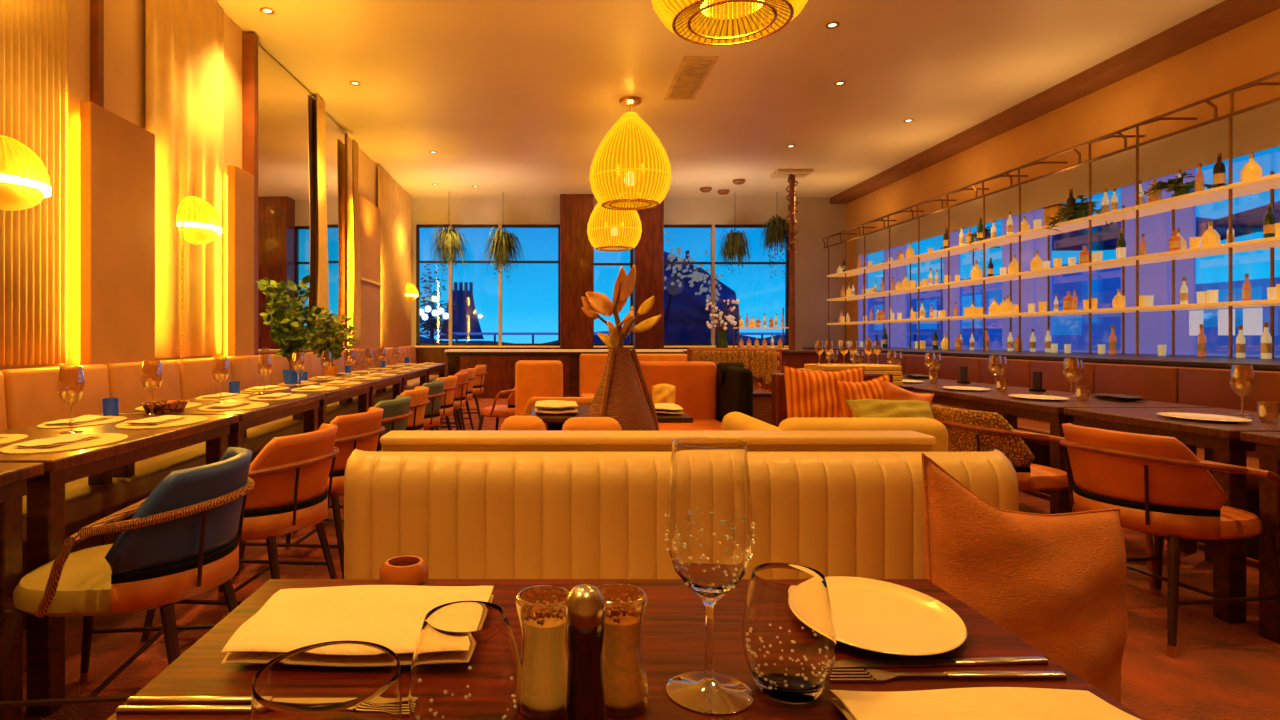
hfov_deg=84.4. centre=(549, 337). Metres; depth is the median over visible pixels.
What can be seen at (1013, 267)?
bottle
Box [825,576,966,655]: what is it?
oval plate
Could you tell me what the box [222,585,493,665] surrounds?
folded napkin
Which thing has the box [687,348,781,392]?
screen
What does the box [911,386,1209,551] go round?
dining table
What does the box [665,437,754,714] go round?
wine glass
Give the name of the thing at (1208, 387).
banquette
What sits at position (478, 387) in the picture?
armchair
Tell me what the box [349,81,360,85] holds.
recessed light
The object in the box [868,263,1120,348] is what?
window
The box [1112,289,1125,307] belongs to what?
bottle
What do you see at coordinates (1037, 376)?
menu stand
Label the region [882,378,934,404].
cushion
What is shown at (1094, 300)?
glass
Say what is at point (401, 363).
placemat
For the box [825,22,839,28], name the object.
recessed light
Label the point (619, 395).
woven vase
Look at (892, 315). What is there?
glass jar
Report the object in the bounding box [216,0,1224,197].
ceiling
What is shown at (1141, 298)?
glass
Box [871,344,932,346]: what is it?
parapet
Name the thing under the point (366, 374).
placemat
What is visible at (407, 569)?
bowl
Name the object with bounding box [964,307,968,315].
glass
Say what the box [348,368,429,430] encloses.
dining table
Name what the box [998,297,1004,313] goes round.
bottle
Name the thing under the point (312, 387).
folded napkin
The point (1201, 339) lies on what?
bottle
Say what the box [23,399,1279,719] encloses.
floor
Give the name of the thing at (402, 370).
placemat
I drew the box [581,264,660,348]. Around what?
flower arrangement
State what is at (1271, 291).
glass jar
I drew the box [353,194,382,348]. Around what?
wall panel
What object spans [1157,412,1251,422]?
plate
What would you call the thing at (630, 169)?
pendant lamp
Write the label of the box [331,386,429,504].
armchair
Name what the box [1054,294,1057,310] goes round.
slim bottle
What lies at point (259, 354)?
wine glass
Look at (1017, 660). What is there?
table knife
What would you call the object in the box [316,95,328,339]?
drape
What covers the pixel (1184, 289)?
slim bottle
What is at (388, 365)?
placemat
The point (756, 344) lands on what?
bottle
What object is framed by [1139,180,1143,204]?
slim bottle
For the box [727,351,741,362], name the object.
tassel
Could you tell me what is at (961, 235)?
slim bottle
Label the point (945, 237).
wine bottle
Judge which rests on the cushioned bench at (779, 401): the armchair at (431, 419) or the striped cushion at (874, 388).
the striped cushion at (874, 388)
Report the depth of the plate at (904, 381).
5.52 m
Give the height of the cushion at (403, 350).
0.533 m
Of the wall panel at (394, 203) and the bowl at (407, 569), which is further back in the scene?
the wall panel at (394, 203)
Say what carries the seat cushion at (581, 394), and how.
on the sofa at (592, 366)
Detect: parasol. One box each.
[1052,217,1255,250]
[1214,201,1279,231]
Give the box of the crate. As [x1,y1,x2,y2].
[753,390,771,424]
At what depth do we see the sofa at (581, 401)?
4.07 m
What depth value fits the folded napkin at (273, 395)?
4.07 m
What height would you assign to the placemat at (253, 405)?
0.004 m
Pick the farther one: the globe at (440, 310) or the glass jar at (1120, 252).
the globe at (440, 310)
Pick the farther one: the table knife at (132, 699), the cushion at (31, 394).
the cushion at (31, 394)
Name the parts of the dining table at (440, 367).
table leg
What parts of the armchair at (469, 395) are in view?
leg, backrest, leg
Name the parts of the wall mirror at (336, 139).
mirror frame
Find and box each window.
[416,224,559,345]
[593,247,631,345]
[664,224,788,345]
[858,247,894,346]
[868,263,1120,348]
[895,235,944,348]
[945,212,1029,350]
[1030,177,1161,353]
[1052,277,1279,354]
[1162,168,1279,357]
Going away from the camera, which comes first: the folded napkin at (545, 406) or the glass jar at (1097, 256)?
the folded napkin at (545, 406)
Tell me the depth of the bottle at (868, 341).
10.94 m
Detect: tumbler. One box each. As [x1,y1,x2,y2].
[251,640,401,719]
[408,601,522,719]
[742,563,836,703]
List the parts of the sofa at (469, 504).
rail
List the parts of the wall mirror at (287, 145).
mirror frame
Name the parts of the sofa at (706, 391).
backrest, black panel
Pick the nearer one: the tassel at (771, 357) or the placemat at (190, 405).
the placemat at (190, 405)
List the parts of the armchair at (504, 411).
leg, seat, leg, arm rail, backrest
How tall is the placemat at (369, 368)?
0.004 m
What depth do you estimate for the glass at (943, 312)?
8.89 m
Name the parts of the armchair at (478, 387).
leg, backrest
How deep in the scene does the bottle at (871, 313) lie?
11.08 m
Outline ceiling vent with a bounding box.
[664,56,718,99]
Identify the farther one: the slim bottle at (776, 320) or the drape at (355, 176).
the slim bottle at (776, 320)
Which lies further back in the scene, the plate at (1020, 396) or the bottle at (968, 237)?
the bottle at (968, 237)
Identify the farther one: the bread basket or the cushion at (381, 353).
the cushion at (381, 353)
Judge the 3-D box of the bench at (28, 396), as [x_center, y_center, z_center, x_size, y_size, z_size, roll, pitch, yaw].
[-2.235,0.620,6.317,0.610,0.960,12.235,0,0,0]
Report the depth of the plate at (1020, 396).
4.03 m
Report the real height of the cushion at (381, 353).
0.533 m
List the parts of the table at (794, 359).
cap rail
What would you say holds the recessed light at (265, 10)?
in the ceiling
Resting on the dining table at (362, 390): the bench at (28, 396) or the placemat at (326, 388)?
the placemat at (326, 388)
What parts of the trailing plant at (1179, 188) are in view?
pot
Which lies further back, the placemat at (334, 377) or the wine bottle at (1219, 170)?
the placemat at (334, 377)
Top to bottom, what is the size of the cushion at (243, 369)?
0.533 m
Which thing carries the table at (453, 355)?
on the floor
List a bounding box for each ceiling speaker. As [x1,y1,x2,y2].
[700,187,711,191]
[718,189,729,194]
[733,179,744,184]
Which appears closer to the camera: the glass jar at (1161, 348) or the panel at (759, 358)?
the glass jar at (1161, 348)
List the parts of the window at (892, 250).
frosted panel, frosted panel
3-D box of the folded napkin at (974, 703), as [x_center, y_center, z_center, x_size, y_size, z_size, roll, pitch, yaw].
[0.398,0.340,0.586,0.265,0.022,0.172,0,0,0]
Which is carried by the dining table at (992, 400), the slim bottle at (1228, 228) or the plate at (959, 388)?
the plate at (959, 388)
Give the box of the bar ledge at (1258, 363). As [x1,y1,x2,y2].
[803,347,1279,369]
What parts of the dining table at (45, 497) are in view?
table leg, table leg, table leg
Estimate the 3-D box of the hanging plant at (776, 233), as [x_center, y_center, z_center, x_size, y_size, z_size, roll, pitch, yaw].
[3.966,-1.773,12.191,0.646,1.554,0.638,0,0,20]
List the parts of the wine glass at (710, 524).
stem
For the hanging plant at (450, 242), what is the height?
1.465 m
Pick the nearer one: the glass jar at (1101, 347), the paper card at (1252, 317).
the paper card at (1252, 317)
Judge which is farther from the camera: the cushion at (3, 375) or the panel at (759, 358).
the panel at (759, 358)
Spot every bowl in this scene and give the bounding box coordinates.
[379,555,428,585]
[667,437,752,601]
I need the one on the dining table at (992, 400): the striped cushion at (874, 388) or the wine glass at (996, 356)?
the wine glass at (996, 356)
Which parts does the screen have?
screen frame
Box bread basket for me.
[141,400,187,413]
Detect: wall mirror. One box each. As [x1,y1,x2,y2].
[258,45,317,352]
[325,113,347,347]
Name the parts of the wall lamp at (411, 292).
lamp shade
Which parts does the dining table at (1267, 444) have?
table leg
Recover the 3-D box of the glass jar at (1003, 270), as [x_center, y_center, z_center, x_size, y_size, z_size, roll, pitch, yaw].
[4.996,-0.728,7.715,0.062,0.096,0.066,0,0,41]
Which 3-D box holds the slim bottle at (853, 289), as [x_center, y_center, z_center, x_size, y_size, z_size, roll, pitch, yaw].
[4.988,-0.789,11.517,0.047,0.218,0.049,0,0,5]
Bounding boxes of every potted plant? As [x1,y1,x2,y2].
[256,275,328,384]
[297,306,356,376]
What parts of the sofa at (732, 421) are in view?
arm, backrest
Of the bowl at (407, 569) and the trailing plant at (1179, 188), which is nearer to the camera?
the bowl at (407, 569)
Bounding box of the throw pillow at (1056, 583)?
[921,453,1127,702]
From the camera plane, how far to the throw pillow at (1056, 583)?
1.26 m
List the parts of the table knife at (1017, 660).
blade, handle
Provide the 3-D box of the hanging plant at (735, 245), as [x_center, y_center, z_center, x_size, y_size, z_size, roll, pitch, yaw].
[3.210,-1.827,12.202,0.638,1.445,0.645,0,0,23]
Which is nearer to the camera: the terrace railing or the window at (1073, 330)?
the window at (1073, 330)
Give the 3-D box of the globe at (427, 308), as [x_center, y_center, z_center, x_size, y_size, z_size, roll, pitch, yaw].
[-2.423,-0.576,13.900,0.140,0.140,0.140,0,0,0]
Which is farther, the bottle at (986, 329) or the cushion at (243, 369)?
the bottle at (986, 329)
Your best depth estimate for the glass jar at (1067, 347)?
6.77 m
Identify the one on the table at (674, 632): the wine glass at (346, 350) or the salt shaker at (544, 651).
the salt shaker at (544, 651)
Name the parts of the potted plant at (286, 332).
pot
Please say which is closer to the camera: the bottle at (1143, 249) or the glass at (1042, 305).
the bottle at (1143, 249)
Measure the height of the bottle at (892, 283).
0.231 m
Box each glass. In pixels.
[56,366,85,433]
[141,361,162,415]
[212,357,229,402]
[257,354,271,393]
[292,352,304,386]
[320,351,331,381]
[345,350,355,376]
[363,349,372,373]
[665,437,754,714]
[839,341,848,364]
[910,280,915,287]
[911,312,915,318]
[920,341,924,348]
[922,279,927,285]
[924,353,935,381]
[931,354,941,380]
[941,310,945,316]
[944,275,950,282]
[955,275,959,280]
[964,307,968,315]
[973,307,978,314]
[979,307,982,314]
[988,355,1001,388]
[994,356,1007,387]
[1014,305,1018,312]
[1039,302,1046,311]
[1054,258,1061,266]
[1062,358,1079,397]
[1068,359,1083,396]
[1075,385,1089,400]
[1083,300,1088,308]
[1088,298,1097,308]
[1115,296,1124,307]
[1139,295,1144,305]
[1189,237,1200,247]
[1229,365,1255,417]
[1257,401,1279,422]
[1274,223,1279,236]
[1276,284,1279,298]
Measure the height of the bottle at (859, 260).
0.246 m
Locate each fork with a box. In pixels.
[116,704,409,715]
[829,669,1066,681]
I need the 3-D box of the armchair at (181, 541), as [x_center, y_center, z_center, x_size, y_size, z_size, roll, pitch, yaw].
[-1.180,0.723,2.022,0.604,0.760,0.609,0,0,-6]
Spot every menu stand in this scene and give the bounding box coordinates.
[957,366,970,383]
[1029,371,1045,391]
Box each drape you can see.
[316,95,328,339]
[352,139,360,348]
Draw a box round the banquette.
[802,350,1279,560]
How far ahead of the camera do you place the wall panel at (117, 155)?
3.91 m
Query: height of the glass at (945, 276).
0.110 m
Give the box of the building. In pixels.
[664,251,739,342]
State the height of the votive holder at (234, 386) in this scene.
0.080 m
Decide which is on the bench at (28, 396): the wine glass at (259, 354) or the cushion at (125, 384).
the cushion at (125, 384)
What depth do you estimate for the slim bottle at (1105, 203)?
6.40 m
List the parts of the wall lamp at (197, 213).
lamp shade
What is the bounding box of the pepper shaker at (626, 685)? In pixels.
[597,583,649,717]
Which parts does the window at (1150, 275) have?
frosted panel, frosted panel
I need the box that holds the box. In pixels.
[1043,204,1065,225]
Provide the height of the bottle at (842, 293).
0.216 m
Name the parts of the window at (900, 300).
frosted panel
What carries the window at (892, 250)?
in the wall at (1246, 53)
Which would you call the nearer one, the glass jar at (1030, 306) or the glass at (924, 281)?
the glass jar at (1030, 306)
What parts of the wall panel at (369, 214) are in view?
cross trim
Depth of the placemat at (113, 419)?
2.82 m
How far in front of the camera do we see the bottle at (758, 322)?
11.68 m
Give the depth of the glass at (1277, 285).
4.76 m
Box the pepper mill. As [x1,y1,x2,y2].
[563,584,606,719]
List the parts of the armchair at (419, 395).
backrest, arm rail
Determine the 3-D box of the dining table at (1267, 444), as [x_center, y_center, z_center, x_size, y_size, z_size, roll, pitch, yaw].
[2.970,0.725,1.760,0.780,0.750,1.720,0,0,0]
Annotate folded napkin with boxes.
[12,433,98,448]
[43,415,111,425]
[124,415,186,424]
[199,392,238,398]
[206,401,250,408]
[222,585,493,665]
[252,385,278,389]
[257,393,290,397]
[298,385,323,389]
[312,376,333,378]
[327,380,349,383]
[351,376,370,378]
[369,373,385,374]
[535,400,577,413]
[654,403,682,413]
[829,687,1140,719]
[903,374,931,378]
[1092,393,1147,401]
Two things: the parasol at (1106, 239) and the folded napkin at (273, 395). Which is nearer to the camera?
the folded napkin at (273, 395)
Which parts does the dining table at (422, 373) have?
table leg, table leg, table leg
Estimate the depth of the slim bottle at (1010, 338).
7.65 m
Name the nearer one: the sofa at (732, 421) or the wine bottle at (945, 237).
the sofa at (732, 421)
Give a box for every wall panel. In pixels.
[0,0,67,365]
[80,101,154,364]
[145,0,223,357]
[226,165,253,356]
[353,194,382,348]
[378,164,410,346]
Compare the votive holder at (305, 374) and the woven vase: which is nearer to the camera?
the woven vase
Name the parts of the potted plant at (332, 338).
pot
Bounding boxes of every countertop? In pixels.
[445,349,686,351]
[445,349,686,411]
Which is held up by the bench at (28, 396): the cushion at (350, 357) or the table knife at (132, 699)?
the cushion at (350, 357)
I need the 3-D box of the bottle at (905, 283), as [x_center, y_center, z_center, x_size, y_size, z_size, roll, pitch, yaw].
[5.046,-0.793,9.934,0.116,0.226,0.122,0,0,0]
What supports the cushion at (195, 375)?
on the bench at (28, 396)
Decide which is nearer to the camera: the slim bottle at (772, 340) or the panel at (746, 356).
the panel at (746, 356)
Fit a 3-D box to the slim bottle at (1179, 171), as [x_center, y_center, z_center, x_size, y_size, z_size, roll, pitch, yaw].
[5.018,-1.220,5.579,0.052,0.240,0.054,0,0,-27]
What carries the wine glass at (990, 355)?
on the dining table at (992, 400)
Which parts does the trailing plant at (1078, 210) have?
pot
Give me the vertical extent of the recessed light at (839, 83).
0.010 m
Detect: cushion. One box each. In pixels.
[0,364,109,429]
[0,372,6,430]
[103,360,180,410]
[176,357,230,399]
[228,355,269,389]
[266,354,299,384]
[324,351,344,373]
[343,349,361,370]
[359,348,375,369]
[373,348,387,366]
[386,347,398,364]
[397,346,407,362]
[406,346,416,362]
[580,393,594,396]
[652,384,675,403]
[658,419,721,430]
[783,366,864,417]
[835,373,889,417]
[846,399,933,418]
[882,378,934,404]
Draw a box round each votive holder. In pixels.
[102,398,118,415]
[229,381,239,393]
[301,372,307,380]
[345,366,350,373]
[380,361,384,367]
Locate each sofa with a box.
[344,431,1018,578]
[580,354,686,396]
[633,361,752,430]
[722,412,947,451]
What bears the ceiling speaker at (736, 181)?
attached to the ceiling
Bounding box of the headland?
[420,331,784,342]
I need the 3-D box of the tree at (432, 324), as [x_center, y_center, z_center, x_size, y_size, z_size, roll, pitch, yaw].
[-2.437,-0.241,14.538,1.840,2.783,1.726,0,0,-35]
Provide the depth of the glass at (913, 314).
9.71 m
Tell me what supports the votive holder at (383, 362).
on the dining table at (422, 373)
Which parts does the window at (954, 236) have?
frosted panel, frosted panel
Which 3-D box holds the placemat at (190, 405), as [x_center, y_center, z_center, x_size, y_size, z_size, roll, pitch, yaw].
[-1.930,0.348,3.554,0.260,0.004,0.400,0,0,0]
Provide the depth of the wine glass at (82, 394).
2.59 m
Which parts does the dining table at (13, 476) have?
table leg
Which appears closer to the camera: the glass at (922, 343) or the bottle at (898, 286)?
the glass at (922, 343)
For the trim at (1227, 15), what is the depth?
6.70 m
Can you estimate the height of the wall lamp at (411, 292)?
0.330 m
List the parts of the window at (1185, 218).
frosted panel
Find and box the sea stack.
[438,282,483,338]
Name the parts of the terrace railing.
handrail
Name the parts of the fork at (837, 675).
handle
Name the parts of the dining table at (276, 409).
table leg, table leg, table leg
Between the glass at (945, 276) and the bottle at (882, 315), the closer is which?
the glass at (945, 276)
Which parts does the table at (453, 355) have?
counter leg, counter leg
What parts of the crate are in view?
crate lid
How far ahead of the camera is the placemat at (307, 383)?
5.32 m
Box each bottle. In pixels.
[739,316,743,326]
[739,338,743,347]
[745,313,748,326]
[747,338,750,347]
[749,316,754,326]
[754,338,758,347]
[756,317,760,326]
[762,338,766,347]
[763,314,765,326]
[769,317,773,326]
[771,334,773,347]
[775,314,777,326]
[778,338,782,347]
[781,313,783,326]
[840,286,844,296]
[852,283,854,295]
[858,254,861,267]
[866,336,870,346]
[870,308,872,320]
[880,309,884,319]
[881,277,883,291]
[883,328,887,347]
[891,277,894,289]
[895,279,900,289]
[901,274,909,288]
[905,243,914,256]
[920,301,923,317]
[928,268,932,284]
[930,304,932,317]
[933,329,937,348]
[935,270,938,283]
[941,334,947,349]
[943,227,947,248]
[954,302,956,315]
[955,335,962,349]
[959,226,963,244]
[966,229,973,243]
[968,301,974,315]
[970,331,973,349]
[971,261,982,278]
[977,217,982,240]
[985,328,988,350]
[988,258,993,276]
[989,297,998,313]
[991,220,996,237]
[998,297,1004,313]
[1002,296,1013,313]
[1007,211,1012,234]
[1007,329,1012,350]
[1008,255,1018,273]
[1014,335,1022,351]
[1021,216,1029,230]
[1030,251,1042,270]
[1030,329,1035,351]
[1045,327,1051,351]
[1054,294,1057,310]
[1063,291,1071,309]
[1066,189,1075,220]
[1072,289,1077,309]
[1079,246,1088,263]
[1101,188,1109,212]
[1109,326,1116,353]
[1111,188,1117,210]
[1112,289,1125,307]
[1117,230,1125,247]
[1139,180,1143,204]
[1140,234,1146,254]
[1148,180,1161,202]
[1168,230,1180,250]
[1176,169,1183,183]
[1176,228,1186,249]
[1180,277,1187,303]
[1195,163,1203,191]
[1197,324,1206,356]
[1201,221,1219,246]
[1213,153,1225,187]
[1227,228,1233,242]
[1236,325,1245,357]
[1240,153,1262,180]
[1242,274,1250,300]
[1260,322,1271,358]
[1263,203,1276,237]
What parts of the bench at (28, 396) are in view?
bench seat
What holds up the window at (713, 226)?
in the wall at (817, 219)
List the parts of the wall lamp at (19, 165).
lamp shade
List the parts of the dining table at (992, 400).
table leg, table leg, table leg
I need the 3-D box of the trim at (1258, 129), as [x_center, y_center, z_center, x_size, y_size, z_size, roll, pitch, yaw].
[5.394,-1.590,7.800,0.011,0.340,9.000,0,0,0]
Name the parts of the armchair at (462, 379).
leg, leg, backrest, arm rail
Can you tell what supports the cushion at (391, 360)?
on the bench at (28, 396)
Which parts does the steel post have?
ceiling plate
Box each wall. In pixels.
[0,0,409,369]
[410,198,845,350]
[846,8,1279,346]
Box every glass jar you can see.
[890,313,894,319]
[897,313,901,318]
[1000,267,1006,274]
[1028,304,1033,311]
[1033,219,1041,227]
[1043,261,1049,268]
[1051,344,1057,352]
[1064,344,1070,352]
[1068,257,1075,265]
[1093,251,1102,261]
[1097,344,1105,353]
[1116,247,1125,258]
[1144,295,1153,305]
[1157,345,1166,355]
[1196,291,1206,302]
[1207,290,1218,302]
[1267,287,1276,299]
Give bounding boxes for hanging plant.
[428,225,468,275]
[482,227,524,281]
[717,229,751,273]
[758,215,788,280]
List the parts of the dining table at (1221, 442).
table leg, table leg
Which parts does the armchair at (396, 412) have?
backrest, arm rail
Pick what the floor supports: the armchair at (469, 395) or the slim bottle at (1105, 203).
the armchair at (469, 395)
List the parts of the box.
lid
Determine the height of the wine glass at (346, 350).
0.246 m
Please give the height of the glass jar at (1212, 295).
0.099 m
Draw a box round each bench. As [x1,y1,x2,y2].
[0,346,438,630]
[772,373,892,426]
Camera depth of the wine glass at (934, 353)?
5.60 m
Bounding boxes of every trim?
[415,346,787,346]
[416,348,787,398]
[830,0,1279,203]
[857,101,1279,256]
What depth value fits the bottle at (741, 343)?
11.69 m
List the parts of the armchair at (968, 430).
backrest, arm rail, seat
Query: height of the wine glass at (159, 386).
0.246 m
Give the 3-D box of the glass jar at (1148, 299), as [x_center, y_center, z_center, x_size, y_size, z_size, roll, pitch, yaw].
[5.057,-0.309,5.910,0.067,0.099,0.064,0,0,25]
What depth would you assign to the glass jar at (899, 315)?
9.91 m
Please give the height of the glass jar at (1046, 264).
0.088 m
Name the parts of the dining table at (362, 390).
table leg, table leg, table leg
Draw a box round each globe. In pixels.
[422,314,427,319]
[425,306,430,311]
[432,310,437,315]
[438,308,443,313]
[443,313,448,318]
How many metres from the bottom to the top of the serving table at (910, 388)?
0.760 m
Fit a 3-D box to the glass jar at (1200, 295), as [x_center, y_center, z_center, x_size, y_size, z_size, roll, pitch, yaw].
[5.070,-0.310,5.442,0.068,0.100,0.065,0,0,-37]
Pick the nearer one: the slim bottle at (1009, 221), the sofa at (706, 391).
the sofa at (706, 391)
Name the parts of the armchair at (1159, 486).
backrest, leg, arm rail, leg, seat, leg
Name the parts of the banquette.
panel, panel, panel, panel, panel, panel, bench seat, panel, panel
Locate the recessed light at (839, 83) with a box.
[834,81,845,85]
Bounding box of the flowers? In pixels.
[705,299,739,347]
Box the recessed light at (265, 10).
[260,7,274,14]
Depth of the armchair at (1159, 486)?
2.51 m
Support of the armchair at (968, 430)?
on the floor
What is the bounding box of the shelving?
[822,71,1279,357]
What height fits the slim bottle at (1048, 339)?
0.254 m
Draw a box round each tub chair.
[500,416,545,430]
[562,417,621,430]
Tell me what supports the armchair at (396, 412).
on the floor
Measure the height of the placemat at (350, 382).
0.004 m
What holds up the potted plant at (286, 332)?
on the dining table at (362, 390)
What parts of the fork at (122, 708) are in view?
handle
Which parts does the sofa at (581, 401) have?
arm rail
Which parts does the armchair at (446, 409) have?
backrest, leg, arm rail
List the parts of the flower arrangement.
stem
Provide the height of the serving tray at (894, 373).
0.035 m
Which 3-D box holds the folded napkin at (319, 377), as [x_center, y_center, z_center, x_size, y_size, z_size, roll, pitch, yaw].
[-1.940,0.338,5.999,0.120,0.019,0.250,0,0,0]
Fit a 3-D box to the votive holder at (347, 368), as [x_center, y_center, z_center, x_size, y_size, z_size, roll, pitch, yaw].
[-1.970,0.310,6.830,0.064,0.080,0.064,0,0,0]
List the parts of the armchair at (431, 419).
backrest, arm rail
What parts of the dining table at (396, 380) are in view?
table leg, table leg, table leg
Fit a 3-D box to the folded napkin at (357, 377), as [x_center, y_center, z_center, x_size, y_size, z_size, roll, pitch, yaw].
[-1.620,0.338,5.999,0.120,0.019,0.250,0,0,0]
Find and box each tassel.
[691,351,704,360]
[704,351,715,363]
[716,351,727,364]
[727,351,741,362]
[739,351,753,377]
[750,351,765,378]
[763,351,777,385]
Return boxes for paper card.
[1189,310,1203,335]
[1218,309,1234,334]
[1243,308,1262,334]
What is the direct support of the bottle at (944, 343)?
on the bar ledge at (1258, 363)
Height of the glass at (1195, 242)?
0.098 m
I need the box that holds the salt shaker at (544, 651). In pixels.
[516,585,569,719]
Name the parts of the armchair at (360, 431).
leg, leg, leg, backrest, arm rail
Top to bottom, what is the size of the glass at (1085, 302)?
0.096 m
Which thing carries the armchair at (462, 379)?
on the floor
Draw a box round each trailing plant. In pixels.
[967,227,1000,251]
[1046,195,1112,231]
[1139,172,1228,196]
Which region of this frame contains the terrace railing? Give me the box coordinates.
[421,332,931,343]
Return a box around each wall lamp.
[0,135,50,210]
[176,196,221,244]
[405,283,417,301]
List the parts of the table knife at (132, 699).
handle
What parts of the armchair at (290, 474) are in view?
leg, seat, leg, backrest, arm rail, leg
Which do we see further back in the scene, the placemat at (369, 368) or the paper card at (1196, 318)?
the placemat at (369, 368)
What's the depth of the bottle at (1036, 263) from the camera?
7.10 m
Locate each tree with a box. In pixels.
[420,264,471,342]
[664,232,723,331]
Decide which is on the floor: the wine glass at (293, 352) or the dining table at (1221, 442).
the dining table at (1221, 442)
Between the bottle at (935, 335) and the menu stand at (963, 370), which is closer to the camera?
the menu stand at (963, 370)
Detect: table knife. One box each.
[127,696,407,703]
[833,656,1048,668]
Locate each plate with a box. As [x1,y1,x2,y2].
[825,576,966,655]
[902,379,923,382]
[942,386,990,390]
[1008,394,1068,400]
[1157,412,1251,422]
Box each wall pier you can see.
[560,194,592,396]
[632,200,663,348]
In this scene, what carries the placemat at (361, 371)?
on the dining table at (422, 373)
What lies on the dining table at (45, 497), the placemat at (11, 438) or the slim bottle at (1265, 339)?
the placemat at (11, 438)
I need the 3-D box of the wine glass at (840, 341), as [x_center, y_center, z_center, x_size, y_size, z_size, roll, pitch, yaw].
[2.150,0.108,5.120,0.064,0.176,0.064,0,0,0]
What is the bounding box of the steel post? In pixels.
[770,169,812,350]
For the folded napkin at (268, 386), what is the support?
on the placemat at (279, 388)
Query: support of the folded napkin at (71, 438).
on the placemat at (104, 438)
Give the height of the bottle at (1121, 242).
0.276 m
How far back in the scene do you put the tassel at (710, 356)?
6.66 m
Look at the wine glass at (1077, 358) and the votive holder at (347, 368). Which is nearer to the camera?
the wine glass at (1077, 358)
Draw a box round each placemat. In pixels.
[0,433,127,453]
[0,434,27,444]
[37,416,126,428]
[115,416,207,428]
[135,403,201,410]
[195,394,248,399]
[198,402,268,410]
[245,387,288,390]
[249,394,306,400]
[278,382,316,384]
[291,386,339,391]
[308,377,341,379]
[319,381,361,385]
[336,374,359,375]
[345,377,381,379]
[351,370,377,372]
[363,374,396,375]
[369,368,391,369]
[381,370,410,372]
[385,365,404,366]
[396,363,414,364]
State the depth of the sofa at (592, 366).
7.60 m
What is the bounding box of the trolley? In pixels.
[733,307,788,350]
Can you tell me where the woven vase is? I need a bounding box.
[587,347,659,430]
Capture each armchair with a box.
[0,447,254,707]
[139,423,339,652]
[232,407,384,583]
[292,395,412,538]
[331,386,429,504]
[422,380,445,430]
[429,368,475,430]
[434,371,469,430]
[435,375,457,430]
[439,365,486,426]
[478,387,514,430]
[515,360,562,415]
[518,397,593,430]
[931,404,1072,490]
[1059,423,1279,657]
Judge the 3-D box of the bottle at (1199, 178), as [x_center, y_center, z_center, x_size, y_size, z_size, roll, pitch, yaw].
[5.000,-1.222,5.388,0.052,0.244,0.055,0,0,-16]
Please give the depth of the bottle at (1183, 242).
5.62 m
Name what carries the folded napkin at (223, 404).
on the placemat at (253, 405)
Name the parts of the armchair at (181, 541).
leg, leg, seat, arm rail, leg, backrest, leg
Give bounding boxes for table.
[0,415,238,714]
[0,463,43,719]
[100,393,324,570]
[106,579,1145,719]
[227,381,373,438]
[309,374,405,407]
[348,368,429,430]
[376,363,446,429]
[531,406,692,430]
[683,351,863,368]
[899,385,912,390]
[902,376,1004,414]
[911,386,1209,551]
[1064,408,1279,622]
[1240,432,1279,642]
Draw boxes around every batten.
[90,0,103,107]
[242,33,257,353]
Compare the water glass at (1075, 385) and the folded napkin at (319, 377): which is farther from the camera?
the folded napkin at (319, 377)
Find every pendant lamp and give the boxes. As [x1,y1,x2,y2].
[587,202,641,250]
[589,96,671,209]
[651,0,807,45]
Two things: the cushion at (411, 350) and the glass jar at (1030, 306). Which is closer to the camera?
the glass jar at (1030, 306)
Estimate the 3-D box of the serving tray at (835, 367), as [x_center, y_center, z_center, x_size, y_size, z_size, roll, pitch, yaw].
[2.214,0.214,5.150,0.548,0.035,0.400,0,0,0]
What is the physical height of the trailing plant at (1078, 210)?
0.353 m

